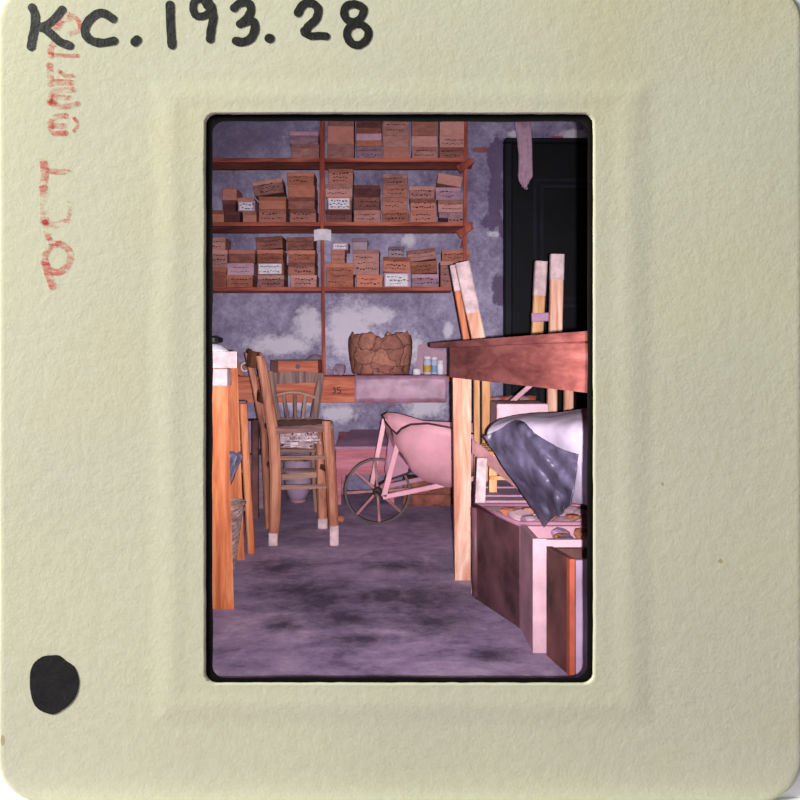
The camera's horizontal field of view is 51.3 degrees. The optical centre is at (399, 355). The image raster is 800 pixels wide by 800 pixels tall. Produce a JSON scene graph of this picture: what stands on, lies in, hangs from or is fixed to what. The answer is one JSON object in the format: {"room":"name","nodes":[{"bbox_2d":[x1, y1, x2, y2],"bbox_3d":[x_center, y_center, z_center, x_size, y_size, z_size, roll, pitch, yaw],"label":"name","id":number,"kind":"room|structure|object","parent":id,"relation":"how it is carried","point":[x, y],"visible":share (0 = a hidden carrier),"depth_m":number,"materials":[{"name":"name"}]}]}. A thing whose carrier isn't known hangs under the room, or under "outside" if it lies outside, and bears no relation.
{"room":"storage room","nodes":[
{"label":"storage room","id":0,"kind":"room"},
{"bbox_2d":[252,178,286,200],"bbox_3d":[-0.665,-0.849,4.259,0.160,0.095,0.150,0,0,0],"label":"cardboard box","id":1,"kind":"object","parent":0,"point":[272,187],"visible":0.98,"depth_m":4.19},
{"bbox_2d":[213,490,578,677],"bbox_3d":[0.000,0.750,1.735,4.400,0.100,5.470,0,0,0],"label":"floor","id":2,"kind":"structure","parent":0,"point":[387,600],"depth_m":2.29,"materials":[{"name":"concrete"}]},
{"bbox_2d":[212,352,243,608],"bbox_3d":[-0.677,0.344,2.582,0.367,0.712,0.791,0,0,-9],"label":"table","id":3,"kind":"object","parent":2,"relation":"on","point":[225,397],"visible":0.46,"depth_m":2.31,"materials":[{"name":"orange wood"}]},
{"bbox_2d":[229,451,242,485],"bbox_3d":[-0.569,0.384,2.818,0.078,0.128,0.028,0,0,0],"label":"rag","id":4,"kind":"object","parent":3,"relation":"hanging from","point":[235,458],"visible":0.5,"depth_m":2.81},
{"bbox_2d":[231,498,245,569],"bbox_3d":[-0.577,0.587,2.720,0.149,0.224,0.149,0,0,0],"label":"wicker basket","id":5,"kind":"object","parent":2,"relation":"on","point":[237,505],"visible":0.3,"depth_m":2.70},
{"bbox_2d":[239,400,254,553],"bbox_3d":[-0.606,0.429,3.046,0.247,0.542,0.139,0,0,29],"label":"stool","id":6,"kind":"object","parent":2,"relation":"on","point":[246,470],"visible":0.34,"depth_m":2.95,"materials":[{"name":"orange wood"}]},
{"bbox_2d":[239,418,267,496],"bbox_3d":[-0.747,0.511,4.210,0.129,0.378,0.180,0,0,0],"label":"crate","id":7,"kind":"object","parent":2,"relation":"on","point":[249,419],"visible":0.16,"depth_m":4.12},
{"bbox_2d":[252,420,258,518],"bbox_3d":[-0.625,0.488,3.600,0.028,0.423,0.028,0,0,0],"label":"batten","id":8,"kind":"object","parent":2,"relation":"on","point":[255,424],"visible":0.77,"depth_m":3.59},
{"bbox_2d":[250,449,263,508],"bbox_3d":[-0.657,0.576,3.925,0.073,0.248,0.250,0,0,0],"label":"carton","id":9,"kind":"object","parent":2,"relation":"on","point":[261,489],"visible":0.1,"depth_m":3.80,"materials":[{"name":"cardboard"}]},
{"bbox_2d":[245,349,344,545],"bbox_3d":[-0.417,0.336,3.232,0.428,0.728,0.355,0,0,0],"label":"chair","id":10,"kind":"object","parent":2,"relation":"on","point":[323,435],"visible":1,"depth_m":3.08,"materials":[{"name":"brown wood"}]},
{"bbox_2d":[268,371,324,511],"bbox_3d":[-0.457,0.384,3.633,0.278,0.633,0.266,0,0,0],"label":"spindle chair","id":11,"kind":"object","parent":2,"relation":"on","point":[275,377],"visible":0.62,"depth_m":3.73,"materials":[{"name":"brown wood"}]},
{"bbox_2d":[282,454,311,502],"bbox_3d":[-0.487,0.588,3.980,0.149,0.225,0.149,0,0,0],"label":"pot","id":12,"kind":"object","parent":2,"relation":"on","point":[295,495],"visible":0.62,"depth_m":3.93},
{"bbox_2d":[238,375,452,503],"bbox_3d":[-0.546,0.399,4.139,1.708,0.603,0.420,0,0,0],"label":"bench","id":13,"kind":"object","parent":2,"relation":"on","point":[336,388],"visible":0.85,"depth_m":3.93,"materials":[{"name":"brown wood"}]},
{"bbox_2d":[270,359,321,372],"bbox_3d":[-0.510,0.057,4.100,0.238,0.079,0.220,0,0,0],"label":"wooden box","id":14,"kind":"object","parent":13,"relation":"on","point":[282,365],"visible":0.8,"depth_m":4.00,"materials":[{"name":"brown wood"}]},
{"bbox_2d":[213,121,473,374],"bbox_3d":[-0.442,-0.577,4.255,1.626,1.346,0.188,0,0,0],"label":"shelving","id":15,"kind":"object","parent":13,"relation":"on","point":[461,229],"visible":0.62,"depth_m":4.18,"materials":[{"name":"brown wood"}]},
{"bbox_2d":[213,268,226,286],"bbox_3d":[-0.926,-0.394,4.260,0.108,0.095,0.147,0,0,0],"label":"cardboard box","id":16,"kind":"object","parent":15,"relation":"on","point":[219,274],"visible":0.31,"depth_m":4.19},
{"bbox_2d":[213,250,228,267],"bbox_3d":[-0.922,-0.487,4.259,0.115,0.090,0.150,0,0,0],"label":"cardboard box","id":17,"kind":"object","parent":16,"relation":"on","point":[220,257],"visible":0.52,"depth_m":4.19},
{"bbox_2d":[213,237,230,250],"bbox_3d":[-0.928,-0.565,4.261,0.102,0.065,0.145,0,0,0],"label":"cardboard box","id":18,"kind":"object","parent":17,"relation":"on","point":[219,243],"visible":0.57,"depth_m":4.19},
{"bbox_2d":[224,211,242,221],"bbox_3d":[-0.843,-0.700,4.261,0.082,0.055,0.146,0,0,0],"label":"cardboard box","id":19,"kind":"object","parent":15,"relation":"on","point":[230,216],"visible":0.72,"depth_m":4.19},
{"bbox_2d":[222,200,237,210],"bbox_3d":[-0.859,-0.755,4.261,0.068,0.055,0.144,0,0,0],"label":"cardboard box","id":20,"kind":"object","parent":19,"relation":"on","point":[228,205],"visible":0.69,"depth_m":4.19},
{"bbox_2d":[222,188,242,201],"bbox_3d":[-0.856,-0.813,4.257,0.075,0.060,0.151,0,0,0],"label":"cardboard box","id":21,"kind":"object","parent":20,"relation":"on","point":[227,193],"visible":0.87,"depth_m":4.19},
{"bbox_2d":[226,275,257,286],"bbox_3d":[-0.807,-0.377,4.259,0.133,0.060,0.148,0,0,0],"label":"cardboard box","id":22,"kind":"object","parent":15,"relation":"on","point":[232,280],"visible":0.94,"depth_m":4.19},
{"bbox_2d":[227,263,257,277],"bbox_3d":[-0.803,-0.437,4.260,0.137,0.060,0.147,0,0,0],"label":"cardboard box","id":23,"kind":"object","parent":22,"relation":"on","point":[232,268],"visible":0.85,"depth_m":4.19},
{"bbox_2d":[229,250,256,264],"bbox_3d":[-0.794,-0.501,4.261,0.134,0.067,0.146,0,0,0],"label":"cardboard box","id":24,"kind":"object","parent":23,"relation":"on","point":[235,256],"visible":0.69,"depth_m":4.19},
{"bbox_2d":[243,211,258,221],"bbox_3d":[-0.755,-0.700,4.259,0.072,0.055,0.149,0,0,0],"label":"cardboard box","id":25,"kind":"object","parent":15,"relation":"on","point":[248,216],"visible":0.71,"depth_m":4.19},
{"bbox_2d":[238,201,258,212],"bbox_3d":[-0.771,-0.754,4.259,0.089,0.052,0.148,0,0,0],"label":"cardboard box","id":26,"kind":"object","parent":25,"relation":"on","point":[242,205],"visible":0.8,"depth_m":4.19,"materials":[{"name":"white cardboard"}]},
{"bbox_2d":[258,275,287,286],"bbox_3d":[-0.649,-0.377,4.261,0.135,0.060,0.147,0,0,0],"label":"cardboard box","id":27,"kind":"object","parent":15,"relation":"on","point":[263,280],"visible":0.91,"depth_m":4.19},
{"bbox_2d":[257,262,287,276],"bbox_3d":[-0.650,-0.439,4.260,0.138,0.065,0.148,0,0,0],"label":"cardboard box","id":28,"kind":"object","parent":27,"relation":"on","point":[264,268],"visible":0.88,"depth_m":4.19,"materials":[{"name":"white cardboard"}]},
{"bbox_2d":[257,250,286,263],"bbox_3d":[-0.652,-0.503,4.259,0.132,0.062,0.149,0,0,0],"label":"cardboard box","id":29,"kind":"object","parent":28,"relation":"on","point":[262,255],"visible":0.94,"depth_m":4.19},
{"bbox_2d":[255,236,286,250],"bbox_3d":[-0.658,-0.570,4.261,0.140,0.069,0.147,0,0,0],"label":"cardboard box","id":30,"kind":"object","parent":29,"relation":"on","point":[275,242],"visible":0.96,"depth_m":4.19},
{"bbox_2d":[259,209,289,221],"bbox_3d":[-0.641,-0.705,4.259,0.139,0.065,0.148,0,0,0],"label":"cardboard box","id":31,"kind":"object","parent":15,"relation":"on","point":[265,215],"visible":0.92,"depth_m":4.19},
{"bbox_2d":[259,197,289,213],"bbox_3d":[-0.641,-0.769,4.258,0.139,0.062,0.150,0,0,0],"label":"cardboard box","id":32,"kind":"object","parent":31,"relation":"on","point":[264,202],"visible":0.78,"depth_m":4.18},
{"bbox_2d":[290,209,318,221],"bbox_3d":[-0.487,-0.705,4.259,0.131,0.065,0.148,0,0,0],"label":"cardboard box","id":33,"kind":"object","parent":15,"relation":"on","point":[297,215],"visible":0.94,"depth_m":4.19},
{"bbox_2d":[288,197,317,211],"bbox_3d":[-0.494,-0.768,4.259,0.137,0.060,0.150,0,0,0],"label":"cardboard box","id":34,"kind":"object","parent":33,"relation":"on","point":[293,202],"visible":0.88,"depth_m":4.19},
{"bbox_2d":[288,185,317,201],"bbox_3d":[-0.494,-0.829,4.258,0.135,0.062,0.150,0,0,0],"label":"cardboard box","id":35,"kind":"object","parent":34,"relation":"on","point":[293,190],"visible":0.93,"depth_m":4.19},
{"bbox_2d":[287,172,316,187],"bbox_3d":[-0.499,-0.892,4.260,0.137,0.062,0.148,0,0,0],"label":"cardboard box","id":36,"kind":"object","parent":35,"relation":"on","point":[293,178],"visible":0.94,"depth_m":4.19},
{"bbox_2d":[290,275,318,286],"bbox_3d":[-0.485,-0.377,4.259,0.134,0.060,0.148,0,0,0],"label":"cardboard box","id":37,"kind":"object","parent":15,"relation":"on","point":[296,280],"visible":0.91,"depth_m":4.19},
{"bbox_2d":[288,263,317,275],"bbox_3d":[-0.494,-0.438,4.259,0.138,0.062,0.150,0,0,0],"label":"cardboard box","id":38,"kind":"object","parent":37,"relation":"on","point":[293,268],"visible":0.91,"depth_m":4.19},
{"bbox_2d":[288,250,317,264],"bbox_3d":[-0.494,-0.501,4.261,0.136,0.062,0.144,0,0,0],"label":"cardboard box","id":39,"kind":"object","parent":38,"relation":"on","point":[295,256],"visible":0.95,"depth_m":4.19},
{"bbox_2d":[287,237,316,251],"bbox_3d":[-0.501,-0.566,4.260,0.138,0.067,0.148,0,0,0],"label":"cardboard box","id":40,"kind":"object","parent":39,"relation":"on","point":[294,243],"visible":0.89,"depth_m":4.19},
{"bbox_2d":[291,144,319,157],"bbox_3d":[-0.477,-1.029,4.260,0.142,0.070,0.147,0,0,0],"label":"cardboard box","id":41,"kind":"object","parent":15,"relation":"on","point":[298,150],"visible":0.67,"depth_m":4.19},
{"bbox_2d":[289,131,319,145],"bbox_3d":[-0.484,-1.097,4.261,0.148,0.065,0.147,0,0,0],"label":"cardboard box","id":42,"kind":"object","parent":41,"relation":"on","point":[296,137],"visible":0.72,"depth_m":4.19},
{"bbox_2d":[314,229,330,240],"bbox_3d":[-0.387,-0.605,4.167,0.086,0.061,0.004,0,0,1],"label":"paper note","id":43,"kind":"object","parent":15,"relation":"attached to","point":[319,234],"visible":1,"depth_m":4.17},
{"bbox_2d":[325,210,353,221],"bbox_3d":[-0.307,-0.703,4.260,0.135,0.060,0.149,0,0,0],"label":"cardboard box","id":44,"kind":"object","parent":15,"relation":"on","point":[331,215],"visible":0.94,"depth_m":4.19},
{"bbox_2d":[327,197,353,213],"bbox_3d":[-0.304,-0.767,4.258,0.128,0.067,0.151,0,0,0],"label":"cardboard box","id":45,"kind":"object","parent":44,"relation":"on","point":[333,203],"visible":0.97,"depth_m":4.18,"materials":[{"name":"white cardboard"}]},
{"bbox_2d":[325,184,353,200],"bbox_3d":[-0.307,-0.832,4.260,0.139,0.062,0.147,0,0,0],"label":"cardboard box","id":46,"kind":"object","parent":45,"relation":"on","point":[332,190],"visible":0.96,"depth_m":4.19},
{"bbox_2d":[328,169,354,187],"bbox_3d":[-0.299,-0.902,4.261,0.126,0.077,0.145,0,0,0],"label":"cardboard box","id":47,"kind":"object","parent":46,"relation":"on","point":[336,176],"visible":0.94,"depth_m":4.19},
{"bbox_2d":[326,263,354,286],"bbox_3d":[-0.302,-0.407,4.261,0.138,0.120,0.145,0,0,0],"label":"cardboard box","id":48,"kind":"object","parent":15,"relation":"on","point":[337,274],"visible":0.86,"depth_m":4.19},
{"bbox_2d":[331,250,346,262],"bbox_3d":[-0.308,-0.499,4.259,0.077,0.065,0.147,0,0,0],"label":"cardboard box","id":49,"kind":"object","parent":48,"relation":"on","point":[337,256],"visible":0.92,"depth_m":4.19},
{"bbox_2d":[332,242,350,253],"bbox_3d":[-0.300,-0.552,4.258,0.085,0.040,0.151,0,0,0],"label":"cardboard box","id":50,"kind":"object","parent":49,"relation":"on","point":[345,246],"visible":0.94,"depth_m":4.18,"materials":[{"name":"cardboard"}]},
{"bbox_2d":[328,143,354,157],"bbox_3d":[-0.298,-1.033,4.259,0.135,0.078,0.148,0,0,0],"label":"cardboard box","id":51,"kind":"object","parent":15,"relation":"on","point":[335,150],"visible":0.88,"depth_m":4.19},
{"bbox_2d":[327,125,354,145],"bbox_3d":[-0.299,-1.115,4.257,0.134,0.087,0.150,0,0,0],"label":"cardboard box","id":52,"kind":"object","parent":51,"relation":"on","point":[335,133],"visible":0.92,"depth_m":4.18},
{"bbox_2d":[354,210,380,221],"bbox_3d":[-0.166,-0.703,4.258,0.138,0.060,0.151,0,0,0],"label":"cardboard box","id":53,"kind":"object","parent":15,"relation":"on","point":[359,215],"visible":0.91,"depth_m":4.18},
{"bbox_2d":[354,197,380,209],"bbox_3d":[-0.166,-0.765,4.259,0.133,0.065,0.150,0,0,0],"label":"cardboard box","id":54,"kind":"object","parent":53,"relation":"on","point":[360,203],"visible":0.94,"depth_m":4.19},
{"bbox_2d":[354,185,380,196],"bbox_3d":[-0.166,-0.828,4.259,0.131,0.060,0.149,0,0,0],"label":"cardboard box","id":55,"kind":"object","parent":54,"relation":"on","point":[359,190],"visible":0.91,"depth_m":4.19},
{"bbox_2d":[356,146,381,157],"bbox_3d":[-0.156,-1.024,4.261,0.133,0.060,0.146,0,0,0],"label":"cardboard box","id":56,"kind":"object","parent":15,"relation":"on","point":[362,152],"visible":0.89,"depth_m":4.19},
{"bbox_2d":[357,140,381,146],"bbox_3d":[-0.156,-1.069,4.260,0.130,0.030,0.147,0,0,0],"label":"cardboard box","id":57,"kind":"object","parent":56,"relation":"on","point":[365,143],"visible":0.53,"depth_m":4.19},
{"bbox_2d":[356,134,381,140],"bbox_3d":[-0.155,-1.102,4.260,0.128,0.035,0.144,0,0,0],"label":"cardboard box","id":58,"kind":"object","parent":57,"relation":"on","point":[358,136],"visible":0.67,"depth_m":4.19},
{"bbox_2d":[356,127,382,139],"bbox_3d":[-0.156,-1.134,4.260,0.129,0.030,0.146,0,0,0],"label":"cardboard box","id":59,"kind":"object","parent":58,"relation":"on","point":[360,130],"visible":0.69,"depth_m":4.19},
{"bbox_2d":[356,121,382,127],"bbox_3d":[-0.156,-1.187,4.258,0.131,0.075,0.150,0,0,0],"label":"cardboard box","id":60,"kind":"object","parent":59,"relation":"on","point":[358,123],"visible":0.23,"depth_m":4.19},
{"bbox_2d":[356,275,383,286],"bbox_3d":[-0.152,-0.378,4.260,0.135,0.062,0.148,0,0,0],"label":"cardboard box","id":61,"kind":"object","parent":15,"relation":"on","point":[362,280],"visible":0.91,"depth_m":4.19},
{"bbox_2d":[353,250,379,276],"bbox_3d":[-0.169,-0.472,4.259,0.136,0.125,0.151,0,0,0],"label":"cardboard box","id":62,"kind":"object","parent":61,"relation":"on","point":[365,262],"visible":0.96,"depth_m":4.19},
{"bbox_2d":[352,238,367,249],"bbox_3d":[-0.202,-0.564,4.261,0.079,0.057,0.145,0,0,0],"label":"cardboard box","id":63,"kind":"object","parent":62,"relation":"on","point":[358,243],"visible":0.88,"depth_m":4.19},
{"bbox_2d":[382,210,408,221],"bbox_3d":[-0.023,-0.704,4.258,0.138,0.062,0.152,0,0,0],"label":"cardboard box","id":64,"kind":"object","parent":15,"relation":"on","point":[387,215],"visible":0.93,"depth_m":4.18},
{"bbox_2d":[382,197,407,209],"bbox_3d":[-0.025,-0.767,4.261,0.131,0.062,0.144,0,0,0],"label":"cardboard box","id":65,"kind":"object","parent":64,"relation":"on","point":[388,203],"visible":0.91,"depth_m":4.19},
{"bbox_2d":[382,185,407,196],"bbox_3d":[-0.025,-0.828,4.260,0.132,0.060,0.148,0,0,0],"label":"cardboard box","id":66,"kind":"object","parent":65,"relation":"on","point":[387,190],"visible":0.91,"depth_m":4.19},
{"bbox_2d":[383,174,407,184],"bbox_3d":[-0.023,-0.887,4.260,0.128,0.057,0.147,0,0,0],"label":"cardboard box","id":67,"kind":"object","parent":66,"relation":"on","point":[388,179],"visible":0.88,"depth_m":4.19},
{"bbox_2d":[383,147,409,157],"bbox_3d":[-0.019,-1.021,4.259,0.134,0.055,0.149,0,0,0],"label":"cardboard box","id":68,"kind":"object","parent":15,"relation":"on","point":[388,152],"visible":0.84,"depth_m":4.19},
{"bbox_2d":[383,135,408,146],"bbox_3d":[-0.019,-1.079,4.260,0.136,0.060,0.148,0,0,0],"label":"cardboard box","id":69,"kind":"object","parent":68,"relation":"on","point":[391,140],"visible":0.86,"depth_m":4.19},
{"bbox_2d":[383,121,408,135],"bbox_3d":[-0.019,-1.167,4.260,0.135,0.115,0.149,0,0,0],"label":"cardboard box","id":70,"kind":"object","parent":69,"relation":"on","point":[389,127],"visible":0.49,"depth_m":4.19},
{"bbox_2d":[384,273,409,286],"bbox_3d":[-0.015,-0.383,4.259,0.131,0.072,0.148,0,0,0],"label":"cardboard box","id":71,"kind":"object","parent":15,"relation":"on","point":[390,279],"visible":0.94,"depth_m":4.19,"materials":[{"name":"cardboard"}]},
{"bbox_2d":[383,257,409,273],"bbox_3d":[-0.017,-0.459,4.259,0.140,0.080,0.148,0,0,0],"label":"cardboard box","id":72,"kind":"object","parent":71,"relation":"on","point":[390,264],"visible":0.9,"depth_m":4.19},
{"bbox_2d":[410,211,435,221],"bbox_3d":[0.117,-0.701,4.261,0.134,0.057,0.145,0,0,0],"label":"cardboard box","id":73,"kind":"object","parent":15,"relation":"on","point":[415,216],"visible":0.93,"depth_m":4.19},
{"bbox_2d":[409,199,435,210],"bbox_3d":[0.115,-0.760,4.259,0.132,0.060,0.150,0,0,0],"label":"cardboard box","id":74,"kind":"object","parent":73,"relation":"on","point":[415,204],"visible":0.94,"depth_m":4.19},
{"bbox_2d":[409,186,434,203],"bbox_3d":[0.110,-0.822,4.258,0.131,0.062,0.150,0,0,0],"label":"cardboard box","id":75,"kind":"object","parent":74,"relation":"on","point":[415,192],"visible":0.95,"depth_m":4.18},
{"bbox_2d":[411,147,437,157],"bbox_3d":[0.124,-1.023,4.260,0.134,0.057,0.148,0,0,0],"label":"cardboard box","id":76,"kind":"object","parent":15,"relation":"on","point":[416,152],"visible":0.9,"depth_m":4.19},
{"bbox_2d":[411,135,437,146],"bbox_3d":[0.124,-1.080,4.257,0.132,0.057,0.152,0,0,0],"label":"cardboard box","id":77,"kind":"object","parent":76,"relation":"on","point":[417,140],"visible":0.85,"depth_m":4.18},
{"bbox_2d":[411,122,437,142],"bbox_3d":[0.124,-1.167,4.260,0.132,0.115,0.146,0,0,0],"label":"cardboard box","id":78,"kind":"object","parent":77,"relation":"on","point":[417,128],"visible":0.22,"depth_m":4.19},
{"bbox_2d":[411,274,438,286],"bbox_3d":[0.126,-0.379,4.260,0.137,0.065,0.147,0,0,0],"label":"cardboard box","id":79,"kind":"object","parent":15,"relation":"on","point":[417,280],"visible":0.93,"depth_m":4.19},
{"bbox_2d":[410,261,436,274],"bbox_3d":[0.120,-0.446,4.260,0.140,0.067,0.149,0,0,0],"label":"cardboard box","id":80,"kind":"object","parent":79,"relation":"on","point":[424,267],"visible":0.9,"depth_m":4.19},
{"bbox_2d":[407,248,435,261],"bbox_3d":[0.108,-0.509,4.258,0.150,0.072,0.150,0,0,0],"label":"cardboard box","id":81,"kind":"object","parent":80,"relation":"on","point":[429,254],"visible":0.91,"depth_m":4.18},
{"bbox_2d":[438,261,457,288],"bbox_3d":[0.246,-0.412,4.258,0.093,0.130,0.150,0,0,0],"label":"cardboard box","id":82,"kind":"object","parent":15,"relation":"on","point":[445,280],"visible":0.62,"depth_m":4.18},
{"bbox_2d":[441,250,469,262],"bbox_3d":[0.281,-0.504,4.259,0.142,0.055,0.149,0,0,0],"label":"cardboard box","id":83,"kind":"object","parent":82,"relation":"on","point":[446,255],"visible":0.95,"depth_m":4.19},
{"bbox_2d":[438,147,463,157],"bbox_3d":[0.262,-1.021,4.259,0.130,0.055,0.150,0,0,0],"label":"cardboard box","id":84,"kind":"object","parent":15,"relation":"on","point":[444,152],"visible":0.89,"depth_m":4.19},
{"bbox_2d":[438,135,463,152],"bbox_3d":[0.262,-1.079,4.259,0.128,0.060,0.148,0,0,0],"label":"cardboard box","id":85,"kind":"object","parent":84,"relation":"on","point":[444,140],"visible":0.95,"depth_m":4.19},
{"bbox_2d":[438,122,463,140],"bbox_3d":[0.262,-1.167,4.259,0.126,0.115,0.146,0,0,0],"label":"cardboard box","id":86,"kind":"object","parent":85,"relation":"on","point":[444,128],"visible":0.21,"depth_m":4.19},
{"bbox_2d":[447,218,462,221],"bbox_3d":[0.279,-0.684,4.259,0.073,0.022,0.146,0,0,0],"label":"cardboard box","id":87,"kind":"object","parent":15,"relation":"on","point":[449,219],"visible":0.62,"depth_m":4.19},
{"bbox_2d":[438,212,462,221],"bbox_3d":[0.256,-0.709,4.261,0.118,0.027,0.142,0,0,0],"label":"cardboard box","id":88,"kind":"object","parent":87,"relation":"on","point":[443,216],"visible":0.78,"depth_m":4.19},
{"bbox_2d":[437,200,462,216],"bbox_3d":[0.253,-0.754,4.259,0.126,0.062,0.148,0,0,0],"label":"cardboard box","id":89,"kind":"object","parent":88,"relation":"on","point":[442,205],"visible":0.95,"depth_m":4.19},
{"bbox_2d":[435,187,460,204],"bbox_3d":[0.242,-0.817,4.261,0.128,0.062,0.144,0,0,0],"label":"cardboard box","id":90,"kind":"object","parent":89,"relation":"on","point":[441,193],"visible":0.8,"depth_m":4.19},
{"bbox_2d":[435,173,462,187],"bbox_3d":[0.250,-0.885,4.260,0.133,0.073,0.147,0,0,0],"label":"cardboard box","id":91,"kind":"object","parent":90,"relation":"on","point":[443,180],"visible":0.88,"depth_m":4.19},
{"bbox_2d":[355,374,446,401],"bbox_3d":[0.004,0.155,4.113,0.434,0.127,0.393,0,0,0],"label":"plastic sheet","id":92,"kind":"object","parent":13,"relation":"on","point":[398,387],"visible":0.84,"depth_m":3.92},
{"bbox_2d":[348,331,412,374],"bbox_3d":[-0.097,-0.016,4.128,0.319,0.211,0.323,0,0,0],"label":"basket","id":93,"kind":"object","parent":92,"relation":"on","point":[369,353],"visible":1,"depth_m":4.00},
{"bbox_2d":[423,356,431,374],"bbox_3d":[0.134,0.046,4.050,0.042,0.088,0.042,0,0,0],"label":"glass jar","id":94,"kind":"object","parent":92,"relation":"on","point":[427,363],"visible":1,"depth_m":4.03,"materials":[{"name":"white glass"}]},
{"bbox_2d":[416,344,449,373],"bbox_3d":[0.168,0.013,4.254,0.174,0.154,0.008,0,0,0],"label":"card","id":95,"kind":"object","parent":92,"relation":"on","point":[423,349],"visible":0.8,"depth_m":4.25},
{"bbox_2d":[335,429,394,503],"bbox_3d":[-0.155,0.537,4.080,0.310,0.325,0.340,0,0,0],"label":"chest","id":96,"kind":"object","parent":2,"relation":"on","point":[355,446],"visible":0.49,"depth_m":3.92,"materials":[{"name":"pink wood"}]},
{"bbox_2d":[344,412,499,524],"bbox_3d":[0.093,0.473,3.450,0.649,0.456,0.401,0,0,12],"label":"wheelbarrow","id":97,"kind":"object","parent":2,"relation":"on","point":[424,448],"visible":0.87,"depth_m":3.36,"materials":[{"name":"metal"}]},
{"bbox_2d":[382,412,480,486],"bbox_3d":[0.126,0.388,3.446,0.410,0.286,0.456,0,0,0],"label":"tray","id":98,"kind":"object","parent":97,"relation":"on","point":[424,448],"depth_m":3.32,"materials":[{"name":"metal"}]},
{"bbox_2d":[403,474,451,505],"bbox_3d":[0.128,0.641,4.015,0.228,0.118,0.270,0,0,0],"label":"crate","id":99,"kind":"object","parent":2,"relation":"on","point":[440,496],"visible":0.55,"depth_m":3.88,"materials":[{"name":"brown wood"}]},
{"bbox_2d":[471,458,486,593],"bbox_3d":[0.234,0.501,2.465,0.050,0.399,0.034,0,0,0],"label":"plank","id":100,"kind":"object","parent":2,"relation":"on","point":[481,466],"visible":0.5,"depth_m":2.46,"materials":[{"name":"paint"}]},
{"bbox_2d":[474,481,527,502],"bbox_3d":[0.369,0.566,2.700,0.223,0.269,0.400,0,0,0],"label":"crate","id":101,"kind":"object","parent":2,"relation":"on","point":[506,492],"visible":0.21,"depth_m":2.59,"materials":[{"name":"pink wood"}]},
{"bbox_2d":[480,443,504,491],"bbox_3d":[0.388,0.366,2.752,0.222,0.129,0.260,0,0,0],"label":"rack","id":102,"kind":"object","parent":101,"relation":"on","point":[491,477],"visible":0.19,"depth_m":2.63,"materials":[{"name":"yellow wood"}]},
{"bbox_2d":[490,401,548,425],"bbox_3d":[0.390,0.227,2.740,0.165,0.149,0.200,0,0,0],"label":"carton","id":103,"kind":"object","parent":102,"relation":"on","point":[498,409],"visible":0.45,"depth_m":2.64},
{"bbox_2d":[472,438,519,490],"bbox_3d":[0.302,0.341,2.591,0.157,0.173,0.013,0,0,0],"label":"board","id":104,"kind":"object","parent":101,"relation":"on","point":[478,450],"visible":0.79,"depth_m":2.58,"materials":[{"name":"brown paint"}]},
{"bbox_2d":[430,331,587,579],"bbox_3d":[0.578,0.328,2.190,0.720,0.744,1.449,0,0,-10],"label":"work table","id":105,"kind":"object","parent":2,"relation":"on","point":[559,361],"visible":0.4,"depth_m":2.17,"materials":[{"name":"brown wood"}]},
{"bbox_2d":[449,254,573,502],"bbox_3d":[0.421,0.162,3.150,0.466,1.076,0.200,0,0,0],"label":"chair","id":106,"kind":"object","parent":2,"relation":"on","point":[461,274],"visible":0.54,"depth_m":3.07,"materials":[{"name":"brown wood"}]},
{"bbox_2d":[471,503,586,627],"bbox_3d":[0.439,0.562,2.278,0.467,0.275,0.280,0,0,0],"label":"crate","id":107,"kind":"object","parent":2,"relation":"on","point":[495,536],"visible":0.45,"depth_m":2.28,"materials":[{"name":"wood"}]},
{"bbox_2d":[508,509,531,520],"bbox_3d":[0.334,0.443,2.304,0.066,0.032,0.057,0,0,-15],"label":"pottery sherd","id":108,"kind":"object","parent":107,"relation":"on","point":[517,514],"visible":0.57,"depth_m":2.30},
{"bbox_2d":[487,408,587,504],"bbox_3d":[0.425,0.258,2.078,0.234,0.254,0.610,0,0,-27],"label":"sheet","id":109,"kind":"object","parent":107,"relation":"on","point":[567,430],"visible":0.41,"depth_m":1.96,"materials":[{"name":"fabric"}]},
{"bbox_2d":[483,420,578,526],"bbox_3d":[0.353,0.297,2.014,0.135,0.281,0.327,0,0,-31],"label":"sheet","id":110,"kind":"object","parent":109,"relation":"on","point":[545,473],"visible":1,"depth_m":2.00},
{"bbox_2d":[520,524,586,652],"bbox_3d":[0.481,0.566,2.050,0.345,0.269,0.172,0,0,0],"label":"box","id":111,"kind":"object","parent":2,"relation":"on","point":[534,539],"visible":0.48,"depth_m":1.97,"materials":[{"name":"wood"}]},
{"bbox_2d":[546,546,586,675],"bbox_3d":[0.522,0.572,1.884,0.359,0.256,0.126,0,0,0],"label":"box","id":112,"kind":"object","parent":2,"relation":"on","point":[566,567],"visible":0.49,"depth_m":1.85,"materials":[{"name":"wood"}]},
{"bbox_2d":[0,0,799,799],"bbox_3d":[0.000,0.025,1.297,1.436,1.349,0.054,0,0,0],"label":"board","id":113,"kind":"object","parent":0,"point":[6,793],"visible":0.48,"depth_m":1.31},
{"bbox_2d":[0,0,799,799],"bbox_3d":[0.001,0.055,1.305,1.256,1.283,0.017,0,0,0],"label":"slide mount","id":114,"kind":"object","parent":113,"relation":"attached to","point":[689,687],"visible":1,"depth_m":1.30,"materials":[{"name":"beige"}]},
{"bbox_2d":[212,121,587,489],"bbox_3d":[0.000,-0.650,4.410,4.400,2.700,0.120,0,0,0],"label":"wall","id":115,"kind":"structure","parent":0,"point":[278,326],"depth_m":4.35,"materials":[{"name":"paint"}]},
{"bbox_2d":[514,122,532,189],"bbox_3d":[0.625,-1.171,4.226,0.099,0.657,0.028,0,0,0],"label":"strip","id":116,"kind":"object","parent":115,"relation":"hanging from","point":[523,129],"visible":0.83,"depth_m":4.22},
{"bbox_2d":[503,138,587,411],"bbox_3d":[1.007,-0.211,4.315,0.940,1.822,0.070,0,0,0],"label":"door","id":117,"kind":"structure","parent":115,"relation":"in","point":[542,220],"depth_m":4.30,"materials":[{"name":"paint"}]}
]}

